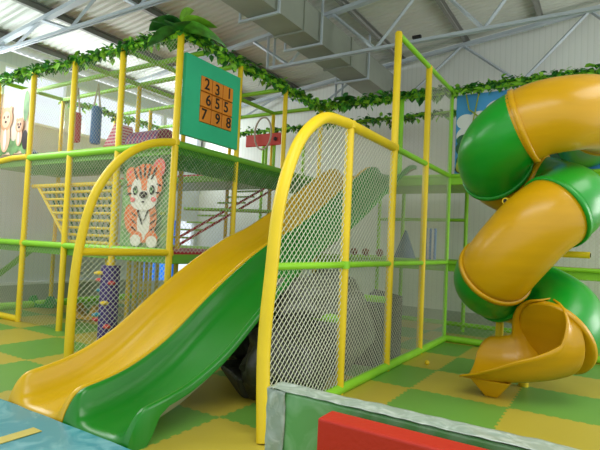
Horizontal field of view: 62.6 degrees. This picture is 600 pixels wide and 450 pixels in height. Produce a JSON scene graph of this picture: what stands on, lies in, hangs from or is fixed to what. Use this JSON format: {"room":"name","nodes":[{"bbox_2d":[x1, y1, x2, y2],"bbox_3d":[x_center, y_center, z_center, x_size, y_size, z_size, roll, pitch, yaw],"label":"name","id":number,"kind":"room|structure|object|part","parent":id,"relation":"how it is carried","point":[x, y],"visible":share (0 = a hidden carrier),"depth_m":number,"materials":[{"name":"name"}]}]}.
{"room":"indoor playground","nodes":[
{"label":"indoor playground","id":0,"kind":"room"},
{"bbox_2d":[0,51,199,295],"bbox_3d":[-5.707,-0.871,8.471,0.100,4.660,11.200,1,-3,32],"label":"wall","id":1,"kind":"structure","parent":0,"point":[10,57],"depth_m":9.61,"materials":[{"name":"white paint"}]},
{"bbox_2d":[0,61,2,73],"bbox_3d":[-5.733,-2.471,8.335,0.100,1.000,1.280,1,-3,32],"label":"window","id":2,"kind":"structure","parent":1,"relation":"in","point":[1,62],"depth_m":8.85,"materials":[{"name":"white"}]},
{"bbox_2d":[0,88,30,155],"bbox_3d":[-4.955,-1.681,8.268,1.760,1.069,0.060,1,-3,32],"label":"mural","id":3,"kind":"object","parent":1,"relation":"attached to","point":[14,109],"visible":0.95,"depth_m":8.11,"materials":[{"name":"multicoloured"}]},
{"bbox_2d":[1,62,68,131],"bbox_3d":[-5.056,-2.398,9.419,0.100,1.000,1.280,1,-3,32],"label":"window","id":4,"kind":"structure","parent":1,"relation":"in","point":[5,64],"depth_m":9.64,"materials":[{"name":"white"}]},
{"bbox_2d":[0,277,132,285],"bbox_3d":[-6.237,0.978,7.556,0.045,0.050,9.300,1,-3,32],"label":"trim","id":5,"kind":"structure","parent":1,"relation":"attached to","point":[81,280],"depth_m":9.55,"materials":[{"name":"white"}]},
{"bbox_2d":[0,280,137,302],"bbox_3d":[-6.253,1.202,7.551,0.030,0.400,9.300,1,-3,32],"label":"trim","id":6,"kind":"structure","parent":1,"relation":"attached to","point":[93,287],"depth_m":9.62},
{"bbox_2d":[0,0,170,53],"bbox_3d":[0.635,-3.691,4.931,14.300,1.718,0.100,1,-3,32],"label":"roof truss","id":7,"kind":"object","parent":1,"relation":"attached to","point":[28,28],"visible":1,"depth_m":7.56,"materials":[{"name":"metal"}]},
{"bbox_2d":[66,85,117,141],"bbox_3d":[-4.378,-2.325,10.502,0.100,1.000,1.280,1,-3,32],"label":"window","id":8,"kind":"structure","parent":1,"relation":"in","point":[80,88],"depth_m":10.28,"materials":[{"name":"white glass"}]},
{"bbox_2d":[124,101,165,125],"bbox_3d":[-3.701,-2.252,11.586,0.100,1.000,1.280,1,-3,32],"label":"window","id":9,"kind":"structure","parent":1,"relation":"in","point":[125,102],"depth_m":11.90,"materials":[{"name":"white glass"}]},
{"bbox_2d":[138,219,195,283],"bbox_3d":[-3.312,0.618,12.308,0.100,1.600,1.800,1,-3,32],"label":"window","id":10,"kind":"structure","parent":1,"relation":"in","point":[192,240],"depth_m":12.54,"materials":[{"name":"white"}]},
{"bbox_2d":[165,115,200,146],"bbox_3d":[-3.023,-2.180,12.669,0.100,1.000,1.280,1,-3,32],"label":"window","id":11,"kind":"structure","parent":1,"relation":"in","point":[168,116],"depth_m":12.31,"materials":[{"name":"white glass"}]},
{"bbox_2d":[115,0,599,87],"bbox_3d":[2.011,-3.535,7.131,14.300,1.734,0.100,1,-3,32],"label":"roof truss","id":12,"kind":"object","parent":1,"relation":"attached to","point":[332,13],"visible":0.89,"depth_m":7.65,"materials":[{"name":"metal"}]},
{"bbox_3d":[-0.564,-3.046,8.709,0.040,0.594,0.040,3,-2,-13],"label":"web post","id":13,"kind":"part","parent":12,"relation":"part of","materials":[{"name":"metal"}]},
{"bbox_3d":[-0.445,-3.051,8.635,0.040,0.609,0.040,3,-2,-13],"label":"web post","id":14,"kind":"part","parent":12,"relation":"part of","materials":[{"name":"metal"}]},
{"bbox_2d":[412,34,421,39],"bbox_3d":[1.706,-2.745,7.210,0.130,0.042,0.060,1,-3,32],"label":"spotlight","id":15,"kind":"object","parent":12,"relation":"on","point":[419,35],"visible":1,"depth_m":7.19,"materials":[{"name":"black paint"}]},
{"bbox_2d":[241,11,599,115],"bbox_3d":[3.361,-3.398,9.290,14.300,1.718,0.100,1,-3,32],"label":"roof truss","id":16,"kind":"object","parent":1,"relation":"attached to","point":[457,47],"visible":0.33,"depth_m":9.34,"materials":[{"name":"metal"}]},
{"bbox_2d":[0,296,599,449],"bbox_3d":[0.266,1.652,4.625,14.400,0.120,11.300,1,-3,32],"label":"floor","id":17,"kind":"structure","parent":0,"point":[564,411],"depth_m":4.72,"materials":[{"name":"green rubber"}]},
{"bbox_2d":[28,295,56,307],"bbox_3d":[-4.793,1.419,9.164,0.521,0.213,0.174,3,-2,1],"label":"foam rocker","id":18,"kind":"object","parent":17,"relation":"on","point":[35,298],"visible":0.7,"depth_m":9.08,"materials":[{"name":"green plastic"}]},
{"bbox_2d":[0,399,129,449],"bbox_3d":[-3.273,1.339,3.112,4.400,0.062,2.355,1,-3,32],"label":"floor mat","id":19,"kind":"object","parent":17,"relation":"on","point":[21,428],"visible":1,"depth_m":3.28,"materials":[{"name":"blue"}]},
{"bbox_2d":[76,303,98,320],"bbox_3d":[-3.501,1.424,8.119,0.588,0.241,0.196,2,-2,15],"label":"foam rocker","id":20,"kind":"object","parent":17,"relation":"on","point":[96,307],"visible":0.41,"depth_m":8.04,"materials":[{"name":"yellow plastic"}]},
{"bbox_2d":[91,261,120,339],"bbox_3d":[-2.562,0.991,6.469,0.331,1.040,0.331,3,-2,-6],"label":"column","id":21,"kind":"structure","parent":17,"relation":"on","point":[102,305],"depth_m":6.42,"materials":[{"name":"purple plastic"}]},
{"bbox_2d":[8,167,366,422],"bbox_3d":[-0.549,0.248,6.039,0.725,2.715,5.330,1,-3,32],"label":"slide","id":22,"kind":"object","parent":17,"relation":"on","point":[48,390],"visible":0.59,"depth_m":4.85,"materials":[{"name":"yellow plastic"}]},
{"bbox_2d":[220,359,248,398],"bbox_3d":[-0.451,1.431,4.652,0.497,0.256,0.614,4,-2,-28],"label":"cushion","id":23,"kind":"object","parent":17,"relation":"on","point":[231,369],"visible":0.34,"depth_m":4.50,"materials":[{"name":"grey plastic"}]},
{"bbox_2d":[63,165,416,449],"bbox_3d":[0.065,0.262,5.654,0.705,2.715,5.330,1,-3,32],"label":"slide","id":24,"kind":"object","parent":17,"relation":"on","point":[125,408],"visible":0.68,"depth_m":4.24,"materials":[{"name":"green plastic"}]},
{"bbox_2d":[230,321,258,358],"bbox_3d":[-0.532,1.217,5.116,0.623,0.498,0.630,1,-3,32],"label":"plastic sack","id":25,"kind":"object","parent":17,"relation":"on","point":[240,352],"visible":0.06,"depth_m":4.83,"materials":[{"name":"black plastic"}]},
{"bbox_2d":[239,312,336,399],"bbox_3d":[-0.092,1.200,4.660,0.742,0.751,1.352,1,-3,32],"label":"plastic sack","id":26,"kind":"object","parent":17,"relation":"on","point":[247,366],"visible":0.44,"depth_m":4.34,"materials":[{"name":"plastic"}]},
{"bbox_2d":[274,273,338,324],"bbox_3d":[0.078,0.761,5.069,0.756,0.542,0.943,1,-3,32],"label":"plastic bundle","id":27,"kind":"object","parent":26,"relation":"on","point":[317,274],"visible":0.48,"depth_m":4.81,"materials":[{"name":"plastic"}]},
{"bbox_2d":[0,31,599,443],"bbox_3d":[-0.396,-0.316,7.033,11.450,3.960,6.456,1,-3,32],"label":"frame","id":28,"kind":"object","parent":17,"relation":"on","point":[214,170],"visible":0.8,"depth_m":6.50,"materials":[{"name":"yellow plastic"}]},
{"bbox_3d":[-5.235,1.434,8.187,2.070,0.100,0.100,1,-3,32],"label":"rail","id":29,"kind":"part","parent":28,"relation":"part of","materials":[{"name":"yellow plastic"}]},
{"bbox_3d":[-4.270,-0.458,7.710,0.086,3.910,0.086,1,-3,32],"label":"post","id":30,"kind":"part","parent":28,"relation":"part of","materials":[{"name":"yellow plastic"}]},
{"bbox_3d":[-4.562,-0.413,9.260,0.072,3.910,0.072,1,-3,32],"label":"post","id":31,"kind":"part","parent":28,"relation":"part of","materials":[{"name":"yellow plastic"}]},
{"bbox_3d":[-3.363,-0.438,7.142,0.086,3.910,0.086,1,-3,32],"label":"post","id":32,"kind":"part","parent":28,"relation":"part of","materials":[{"name":"yellow plastic"}]},
{"bbox_3d":[-4.967,1.459,9.057,0.140,0.140,5.240,1,-3,32],"label":"rail","id":33,"kind":"part","parent":28,"relation":"part of","materials":[{"name":"green plastic"}]},
{"bbox_2d":[31,181,120,245],"bbox_3d":[-3.336,-0.175,7.216,2.097,0.890,0.070,1,-3,32],"label":"lattice","id":34,"kind":"object","parent":28,"relation":"on","point":[109,182],"visible":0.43,"depth_m":7.12,"materials":[{"name":"yellow plastic"}]},
{"bbox_2d":[74,88,81,142],"bbox_3d":[-3.800,-1.873,8.409,0.160,0.932,0.160,1,-3,32],"label":"hanging bag","id":35,"kind":"object","parent":28,"relation":"hanging from","point":[79,120],"visible":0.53,"depth_m":8.36,"materials":[{"name":"red plastic"}]},
{"bbox_3d":[-3.821,0.286,7.379,5.280,0.090,0.090,1,-3,32],"label":"rail","id":36,"kind":"part","parent":28,"relation":"part of","materials":[{"name":"green plastic"}]},
{"bbox_3d":[-4.159,-2.331,9.834,0.072,0.072,3.500,1,-3,32],"label":"rail","id":37,"kind":"part","parent":28,"relation":"part of","materials":[{"name":"green plastic"}]},
{"bbox_3d":[-3.273,-2.390,7.216,4.280,0.072,0.072,1,-3,32],"label":"rail","id":38,"kind":"part","parent":28,"relation":"part of","materials":[{"name":"green plastic"}]},
{"bbox_2d":[0,30,188,86],"bbox_3d":[-3.482,-2.381,7.349,4.933,0.319,0.328,1,-3,32],"label":"leaf garland","id":39,"kind":"object","parent":28,"relation":"attached to","point":[96,52],"visible":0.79,"depth_m":7.07},
{"bbox_2d":[89,84,101,144],"bbox_3d":[-3.344,-1.829,8.121,0.170,1.002,0.170,1,-3,32],"label":"hanging bag","id":40,"kind":"object","parent":28,"relation":"hanging from","point":[98,87],"visible":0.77,"depth_m":8.05,"materials":[{"name":"blue fabric"}]},
{"bbox_2d":[58,97,160,129],"bbox_3d":[-3.877,-2.266,10.295,0.346,0.316,2.510,1,-3,32],"label":"leaf garland","id":41,"kind":"object","parent":28,"relation":"attached to","point":[59,102],"visible":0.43,"depth_m":10.23},
{"bbox_3d":[-3.943,-0.346,10.251,0.072,3.910,0.072,1,-3,32],"label":"post","id":42,"kind":"part","parent":28,"relation":"part of","materials":[{"name":"yellow plastic"}]},
{"bbox_3d":[-2.457,-0.418,6.574,0.086,3.910,0.086,1,-3,32],"label":"post","id":43,"kind":"part","parent":28,"relation":"part of","materials":[{"name":"yellow plastic"}]},
{"bbox_2d":[103,123,132,146],"bbox_3d":[-2.952,-1.319,8.048,0.687,0.606,0.350,1,-3,32],"label":"wedge","id":44,"kind":"object","parent":28,"relation":"on","point":[125,128],"visible":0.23,"depth_m":7.90,"materials":[{"name":"pink plastic"}]},
{"bbox_3d":[-2.966,-2.357,7.707,4.280,0.072,0.072,1,-3,32],"label":"rail","id":45,"kind":"part","parent":28,"relation":"part of","materials":[{"name":"green plastic"}]},
{"bbox_3d":[-1.899,0.302,5.474,0.080,0.080,1.190,1,-3,32],"label":"rail","id":46,"kind":"part","parent":28,"relation":"part of","materials":[{"name":"yellow plastic"}]},
{"bbox_3d":[-2.347,-2.290,8.698,0.072,0.072,3.500,1,-3,32],"label":"rail","id":47,"kind":"part","parent":28,"relation":"part of","materials":[{"name":"green plastic"}]},
{"bbox_3d":[-2.749,-0.372,8.124,0.072,3.910,0.072,1,-3,32],"label":"post","id":48,"kind":"part","parent":28,"relation":"part of","materials":[{"name":"yellow plastic"}]},
{"bbox_3d":[-2.839,1.006,8.501,0.080,1.180,0.080,1,-3,32],"label":"post","id":49,"kind":"part","parent":28,"relation":"part of","materials":[{"name":"yellow plastic"}]},
{"bbox_2d":[119,155,170,248],"bbox_3d":[-1.988,-0.311,6.308,0.920,1.220,0.082,1,-3,32],"label":"panel","id":50,"kind":"object","parent":28,"relation":"on","point":[146,235],"visible":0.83,"depth_m":6.26,"materials":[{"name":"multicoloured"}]},
{"bbox_3d":[-3.036,-0.326,9.682,0.072,3.910,0.072,1,-3,32],"label":"post","id":51,"kind":"part","parent":28,"relation":"part of","materials":[{"name":"yellow plastic"}]},
{"bbox_3d":[-2.950,1.037,9.454,0.080,1.180,0.080,1,-3,32],"label":"post","id":52,"kind":"part","parent":28,"relation":"part of","materials":[{"name":"yellow plastic"}]},
{"bbox_3d":[-2.659,-2.324,8.198,4.280,0.072,0.072,1,-3,32],"label":"rail","id":53,"kind":"part","parent":28,"relation":"part of","materials":[{"name":"green plastic"}]},
{"bbox_2d":[125,129,171,144],"bbox_3d":[-2.291,-1.238,7.600,0.700,0.420,0.420,1,-3,32],"label":"roll","id":54,"kind":"object","parent":28,"relation":"on","point":[147,133],"visible":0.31,"depth_m":7.42,"materials":[{"name":"purple plastic"}]},
{"bbox_3d":[-3.323,-0.280,11.241,0.072,3.910,0.072,1,-3,32],"label":"post","id":55,"kind":"part","parent":28,"relation":"part of","materials":[{"name":"yellow plastic"}]},
{"bbox_3d":[-3.066,1.075,10.588,0.080,1.180,0.080,1,-3,32],"label":"post","id":56,"kind":"part","parent":28,"relation":"part of","materials":[{"name":"yellow metal"}]},
{"bbox_3d":[-3.041,0.408,9.636,4.210,0.070,0.070,1,-3,32],"label":"rail","id":57,"kind":"part","parent":28,"relation":"part of","materials":[{"name":"green metal"}]},
{"bbox_3d":[-1.550,-0.398,6.005,0.086,3.910,0.086,1,-3,32],"label":"post","id":58,"kind":"part","parent":28,"relation":"part of","materials":[{"name":"yellow plastic"}]},
{"bbox_3d":[-1.843,-0.352,7.556,0.072,3.910,0.072,1,-3,32],"label":"post","id":59,"kind":"part","parent":28,"relation":"part of","materials":[{"name":"yellow plastic"}]},
{"bbox_2d":[147,7,225,51],"bbox_3d":[-1.407,-2.416,6.100,0.990,0.487,0.836,1,-3,32],"label":"cluster","id":60,"kind":"object","parent":28,"relation":"attached to","point":[164,26],"visible":0.83,"depth_m":5.99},
{"bbox_3d":[-2.040,-2.257,9.189,4.280,0.072,0.072,1,-3,32],"label":"rail","id":61,"kind":"part","parent":28,"relation":"part of","materials":[{"name":"green plastic"}]},
{"bbox_3d":[-1.440,-2.270,8.130,0.072,0.072,3.500,1,-3,32],"label":"rail","id":62,"kind":"part","parent":28,"relation":"part of","materials":[{"name":"green plastic"}]},
{"bbox_2d":[179,52,240,149],"bbox_3d":[-1.155,-1.597,6.530,0.066,1.020,1.050,1,-3,32],"label":"panel","id":63,"kind":"object","parent":28,"relation":"attached to","point":[210,98],"visible":1,"depth_m":6.44,"materials":[{"name":"green plastic"}]},
{"bbox_3d":[-1.196,-0.271,8.770,0.194,1.339,2.370,1,-3,32],"label":"stair rail","id":64,"kind":"part","parent":28,"relation":"part of","materials":[{"name":"red metal"}]},
{"bbox_3d":[-1.510,-0.239,10.104,0.072,3.910,0.072,1,-3,32],"label":"post","id":65,"kind":"part","parent":28,"relation":"part of","materials":[{"name":"yellow plastic"}]},
{"bbox_3d":[-1.225,-0.256,8.545,2.141,0.110,0.060,1,-3,32],"label":"rail","id":66,"kind":"part","parent":28,"relation":"part of","materials":[{"name":"green plastic"}]},
{"bbox_3d":[-0.936,-0.332,6.987,0.076,3.910,0.076,1,-3,32],"label":"post","id":67,"kind":"part","parent":28,"relation":"part of","materials":[{"name":"yellow plastic"}]},
{"bbox_3d":[-1.420,-2.191,10.179,4.280,0.072,0.072,1,-3,32],"label":"rail","id":68,"kind":"part","parent":28,"relation":"part of","materials":[{"name":"green plastic"}]},
{"bbox_3d":[-0.534,-2.250,7.561,0.072,0.072,3.500,1,-3,32],"label":"rail","id":69,"kind":"part","parent":28,"relation":"part of","materials":[{"name":"green metal"}]},
{"bbox_2d":[185,33,325,114],"bbox_3d":[-0.561,-2.251,7.521,0.367,0.397,3.699,1,-3,32],"label":"leaf garland","id":70,"kind":"object","parent":28,"relation":"attached to","point":[223,62],"visible":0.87,"depth_m":7.27},
{"bbox_3d":[-0.896,-0.173,11.086,0.068,3.910,0.068,1,-3,32],"label":"post","id":71,"kind":"part","parent":28,"relation":"part of","materials":[{"name":"green plastic"}]},
{"bbox_2d":[246,117,280,166],"bbox_3d":[-0.703,-1.442,9.269,0.810,1.152,0.177,1,-3,32],"label":"toy","id":72,"kind":"object","parent":28,"relation":"on","point":[270,139],"visible":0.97,"depth_m":9.23,"materials":[{"name":"red plastic"}]},
{"bbox_3d":[-0.644,-1.220,9.286,0.057,0.715,0.060,1,-3,32],"label":"toy post","id":73,"kind":"part","parent":72,"relation":"part of","materials":[{"name":"green plastic"}]},
{"bbox_3d":[-0.492,-1.216,9.190,0.057,0.715,0.060,1,-3,32],"label":"toy post","id":74,"kind":"part","parent":72,"relation":"part of","materials":[{"name":"green plastic"}]},
{"bbox_3d":[-0.604,-0.219,9.536,0.072,3.910,0.072,1,-3,32],"label":"post","id":75,"kind":"part","parent":28,"relation":"part of","materials":[{"name":"yellow plastic"}]},
{"bbox_3d":[-0.317,-0.265,7.978,0.076,3.910,0.076,1,-3,32],"label":"post","id":76,"kind":"part","parent":28,"relation":"part of","materials":[{"name":"yellow plastic"}]},
{"bbox_3d":[0.010,-0.153,10.518,0.068,3.910,0.068,1,-3,32],"label":"post","id":77,"kind":"part","parent":28,"relation":"part of","materials":[{"name":"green metal"}]},
{"bbox_3d":[-0.604,0.877,5.328,2.370,0.084,0.084,1,-3,32],"label":"rail","id":78,"kind":"part","parent":28,"relation":"part of","materials":[{"name":"green metal"}]},
{"bbox_3d":[0.302,-0.199,8.968,0.076,3.910,0.076,1,-3,32],"label":"post","id":79,"kind":"part","parent":28,"relation":"part of","materials":[{"name":"yellow plastic"}]},
{"bbox_2d":[200,109,455,140],"bbox_3d":[0.333,-2.068,10.429,6.484,0.376,0.389,1,-3,32],"label":"leaf garland","id":80,"kind":"object","parent":28,"relation":"attached to","point":[376,121],"visible":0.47,"depth_m":9.73},
{"bbox_3d":[0.427,0.296,4.722,0.086,2.610,0.086,1,-3,32],"label":"post","id":81,"kind":"part","parent":28,"relation":"part of","materials":[{"name":"yellow plastic"}]},
{"bbox_3d":[1.782,-2.067,9.539,10.390,0.060,0.060,1,-3,32],"label":"rail","id":82,"kind":"part","parent":28,"relation":"part of","materials":[{"name":"green plastic"}]},
{"bbox_2d":[350,248,357,254],"bbox_3d":[0.991,0.482,9.035,0.138,0.140,0.134,1,-3,32],"label":"ball","id":83,"kind":"object","parent":28,"relation":"on","point":[353,252],"visible":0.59,"depth_m":8.99,"materials":[{"name":"plastic"}]},
{"bbox_3d":[1.035,0.446,5.696,0.060,0.060,4.690,1,-3,32],"label":"rail","id":84,"kind":"part","parent":28,"relation":"part of","materials":[{"name":"green plastic"}]},
{"bbox_2d":[362,248,369,255],"bbox_3d":[1.185,0.486,8.913,0.138,0.140,0.134,1,-3,32],"label":"ball","id":85,"kind":"object","parent":28,"relation":"on","point":[364,248],"visible":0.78,"depth_m":8.87,"materials":[{"name":"plastic"}]},
{"bbox_3d":[0.014,0.843,6.314,2.370,0.080,0.080,1,-3,32],"label":"rail","id":86,"kind":"part","parent":28,"relation":"part of","materials":[{"name":"green plastic"}]},
{"bbox_3d":[1.272,0.557,8.311,2.370,0.060,0.060,1,-3,32],"label":"rail","id":87,"kind":"part","parent":28,"relation":"part of","materials":[{"name":"green plastic"}]},
{"bbox_3d":[1.504,0.550,9.537,0.068,2.570,0.068,1,-3,32],"label":"post","id":88,"kind":"part","parent":28,"relation":"part of","materials":[{"name":"green metal"}]},
{"bbox_3d":[0.980,1.624,5.651,0.100,0.100,4.690,1,-3,32],"label":"rail","id":89,"kind":"part","parent":28,"relation":"part of","materials":[{"name":"green plastic"}]},
{"bbox_2d":[320,85,455,113],"bbox_3d":[1.378,-2.101,8.435,2.626,0.385,0.411,1,-3,32],"label":"leaf garland","id":90,"kind":"object","parent":28,"relation":"attached to","point":[344,107],"visible":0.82,"depth_m":8.42},
{"bbox_2d":[333,92,355,100],"bbox_3d":[0.804,-2.262,8.734,0.447,0.154,0.263,2,-2,11],"label":"cluster","id":91,"kind":"object","parent":90,"relation":"on","point":[345,96],"visible":0.99,"depth_m":8.68,"materials":[{"name":"green plant"}]},
{"bbox_3d":[1.072,-0.302,5.729,0.086,3.940,0.086,1,-3,32],"label":"post","id":92,"kind":"part","parent":28,"relation":"part of","materials":[{"name":"yellow plastic"}]},
{"bbox_3d":[1.666,-1.453,8.199,0.090,1.340,0.090,1,-3,32],"label":"post","id":93,"kind":"part","parent":28,"relation":"part of","materials":[{"name":"green plastic"}]},
{"bbox_3d":[1.911,0.559,9.282,0.068,2.570,0.068,1,-3,32],"label":"post","id":94,"kind":"part","parent":28,"relation":"part of","materials":[{"name":"green plastic"}]},
{"bbox_3d":[1.887,0.623,9.293,2.370,0.060,0.060,1,-3,32],"label":"rail","id":95,"kind":"part","parent":28,"relation":"part of","materials":[{"name":"green plastic"}]},
{"bbox_2d":[394,230,415,258],"bbox_3d":[1.839,0.338,8.633,0.380,0.485,0.380,1,-3,32],"label":"cone","id":96,"kind":"object","parent":28,"relation":"on","point":[406,235],"visible":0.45,"depth_m":8.53,"materials":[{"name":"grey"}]},
{"bbox_3d":[2.229,-0.099,9.127,1.640,0.060,0.060,1,-3,32],"label":"rail","id":97,"kind":"part","parent":28,"relation":"part of","materials":[{"name":"green plastic"}]},
{"bbox_3d":[1.719,-0.835,6.742,0.072,0.072,2.340,1,-3,32],"label":"rail","id":98,"kind":"part","parent":28,"relation":"part of","materials":[{"name":"green plastic"}]},
{"bbox_3d":[1.691,-0.231,6.719,0.086,3.930,0.086,1,-3,32],"label":"post","id":99,"kind":"part","parent":28,"relation":"part of","materials":[{"name":"yellow plastic"}]},
{"bbox_3d":[1.781,-2.172,6.794,0.068,0.068,2.340,1,-3,32],"label":"rail","id":100,"kind":"part","parent":28,"relation":"part of","materials":[{"name":"green plastic"}]},
{"bbox_2d":[426,228,436,259],"bbox_3d":[2.227,0.325,8.479,0.220,0.535,0.050,1,-3,32],"label":"board","id":101,"kind":"object","parent":28,"relation":"on","point":[428,250],"visible":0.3,"depth_m":8.44,"materials":[{"name":"grey"}]},
{"bbox_3d":[1.836,1.721,9.251,2.370,0.080,0.080,1,-3,32],"label":"rail","id":102,"kind":"part","parent":28,"relation":"part of","materials":[{"name":"green plastic"}]},
{"bbox_3d":[2.310,-0.154,7.709,0.064,3.910,0.064,1,-3,32],"label":"post","id":103,"kind":"part","parent":28,"relation":"part of","materials":[{"name":"green plastic"}]},
{"bbox_3d":[2.981,-2.093,7.420,6.110,0.072,0.072,1,-3,32],"label":"rail","id":104,"kind":"part","parent":28,"relation":"part of","materials":[{"name":"green metal"}]},
{"bbox_3d":[2.924,-0.088,8.691,0.068,3.910,0.068,1,-3,32],"label":"post","id":105,"kind":"part","parent":28,"relation":"part of","materials":[{"name":"green plastic"}]},
{"bbox_3d":[4.424,1.779,7.628,3.740,0.080,0.080,1,-3,32],"label":"rail","id":106,"kind":"part","parent":28,"relation":"part of","materials":[{"name":"green plastic"}]},
{"bbox_3d":[2.919,-0.755,7.369,6.110,0.060,0.060,1,-3,32],"label":"rail","id":107,"kind":"part","parent":28,"relation":"part of","materials":[{"name":"green plastic"}]},
{"bbox_3d":[3.806,1.783,6.644,3.740,0.100,0.100,1,-3,32],"label":"rail","id":108,"kind":"part","parent":28,"relation":"part of","materials":[{"name":"green plastic"}]},
{"bbox_3d":[3.860,0.615,6.688,3.740,0.060,0.060,1,-3,32],"label":"rail","id":109,"kind":"part","parent":28,"relation":"part of","materials":[{"name":"green plastic"}]},
{"bbox_2d":[448,63,599,98],"bbox_3d":[3.474,-2.082,7.088,2.666,0.322,0.371,1,-3,32],"label":"leaf garland","id":110,"kind":"object","parent":28,"relation":"attached to","point":[493,83],"visible":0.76,"depth_m":7.26},
{"bbox_2d":[454,90,599,173],"bbox_3d":[3.496,-1.390,7.109,2.480,1.260,0.062,1,-3,32],"label":"mural","id":111,"kind":"object","parent":28,"relation":"attached to","point":[469,106],"visible":0.2,"depth_m":7.68,"materials":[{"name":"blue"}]},
{"bbox_2d":[455,94,561,172],"bbox_3d":[3.473,-1.397,7.110,2.420,1.231,0.040,1,-3,32],"label":"print","id":112,"kind":"object","parent":111,"relation":"attached to","point":[469,106],"depth_m":7.69,"materials":[{"name":"blue"}]},
{"bbox_2d":[315,268,374,374],"bbox_3d":[0.338,1.039,5.571,1.000,1.182,1.110,1,-3,32],"label":"plastic bundle","id":113,"kind":"object","parent":17,"relation":"on","point":[323,270],"visible":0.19,"depth_m":5.29,"materials":[{"name":"grey plastic"}]},
{"bbox_2d":[354,289,402,366],"bbox_3d":[0.924,1.241,6.074,0.400,0.832,0.798,1,-3,32],"label":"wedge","id":114,"kind":"object","parent":17,"relation":"on","point":[394,296],"visible":0.34,"depth_m":5.99,"materials":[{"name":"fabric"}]},
{"bbox_2d":[317,411,488,449],"bbox_3d":[1.133,1.219,1.690,2.430,0.600,0.140,1,-3,32],"label":"foam block","id":115,"kind":"object","parent":17,"relation":"on","point":[336,430],"visible":1,"depth_m":2.17,"materials":[{"name":"plastic"}]},
{"bbox_2d":[265,381,579,449],"bbox_3d":[1.187,1.225,1.921,3.184,0.611,0.146,1,-3,32],"label":"barrier wall","id":116,"kind":"structure","parent":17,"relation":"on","point":[293,411],"depth_m":2.51,"materials":[{"name":"plastic"}]},
{"bbox_2d":[454,74,599,397],"bbox_3d":[2.874,0.076,5.658,1.757,3.345,2.893,1,-3,32],"label":"slide","id":117,"kind":"object","parent":17,"relation":"on","point":[546,206],"visible":1,"depth_m":4.67,"materials":[{"name":"yellow plastic"}]},
{"bbox_3d":[2.420,1.357,5.661,0.351,0.748,0.090,1,-3,32],"label":"support frame","id":118,"kind":"part","parent":117,"relation":"part of","materials":[{"name":"yellow plastic"}]},
{"bbox_3d":[2.444,0.216,5.309,0.098,3.000,0.100,1,-3,32],"label":"support post","id":119,"kind":"part","parent":117,"relation":"part of","materials":[{"name":"yellow plastic"}]},
{"bbox_3d":[2.675,0.300,5.130,0.587,0.067,0.070,1,-3,37],"label":"support arm","id":120,"kind":"part","parent":117,"relation":"part of","materials":[{"name":"yellow plastic"}]},
{"bbox_2d":[0,0,599,104],"bbox_3d":[0.453,-3.940,4.819,14.501,1.577,11.190,1,-3,32],"label":"ceiling","id":121,"kind":"structure","parent":0,"point":[426,18],"depth_m":8.75,"materials":[{"name":"white metal"}]},
{"bbox_2d":[0,29,181,100],"bbox_3d":[-5.214,-3.286,8.325,0.070,0.124,11.200,1,-3,32],"label":"roof purlin","id":122,"kind":"structure","parent":121,"relation":"attached to","point":[40,48],"depth_m":9.20,"materials":[{"name":"metal"}]},
{"bbox_2d":[12,0,255,100],"bbox_3d":[-4.106,-3.401,7.640,0.070,0.124,11.200,1,-3,32],"label":"roof purlin","id":123,"kind":"structure","parent":121,"relation":"attached to","point":[35,5],"depth_m":8.39,"materials":[{"name":"metal"}]},
{"bbox_2d":[123,0,299,88],"bbox_3d":[-2.999,-3.515,6.955,0.070,0.124,11.200,1,-3,32],"label":"roof purlin","id":124,"kind":"structure","parent":121,"relation":"attached to","point":[153,11],"depth_m":9.28,"materials":[{"name":"metal"}]},
{"bbox_2d":[221,0,393,96],"bbox_3d":[-1.160,-3.333,5.846,0.700,0.844,11.070,1,-3,32],"label":"air duct","id":125,"kind":"object","parent":121,"relation":"hanging from","point":[306,29],"visible":0.93,"depth_m":7.75,"materials":[{"name":"metal"}]},
{"bbox_2d":[335,0,405,63],"bbox_3d":[-0.783,-3.744,5.585,0.070,0.124,11.200,1,-3,32],"label":"beam","id":126,"kind":"structure","parent":121,"relation":"attached to","point":[354,13],"depth_m":8.72,"materials":[{"name":"metal"}]},
{"bbox_2d":[435,0,469,46],"bbox_3d":[0.324,-3.858,4.900,0.070,0.124,11.200,1,-3,32],"label":"roof beam","id":127,"kind":"structure","parent":121,"relation":"attached to","point":[442,4],"depth_m":8.58,"materials":[{"name":"metal"}]},
{"bbox_2d":[532,0,543,26],"bbox_3d":[1.432,-3.972,4.215,0.070,0.124,11.200,1,-3,32],"label":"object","id":128,"kind":"structure","parent":121,"relation":"attached to","point":[536,3],"depth_m":8.34,"materials":[{"name":"metal"}]},
{"bbox_2d":[197,11,599,312],"bbox_3d":[3.423,-1.288,9.464,14.300,6.411,0.100,1,-3,32],"label":"wall","id":129,"kind":"structure","parent":0,"point":[516,54],"depth_m":9.90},
{"bbox_2d":[402,305,511,327],"bbox_3d":[3.260,1.783,9.283,14.270,0.250,0.030,1,-3,32],"label":"trim","id":130,"kind":"structure","parent":129,"relation":"attached to","point":[455,314],"depth_m":9.45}
]}

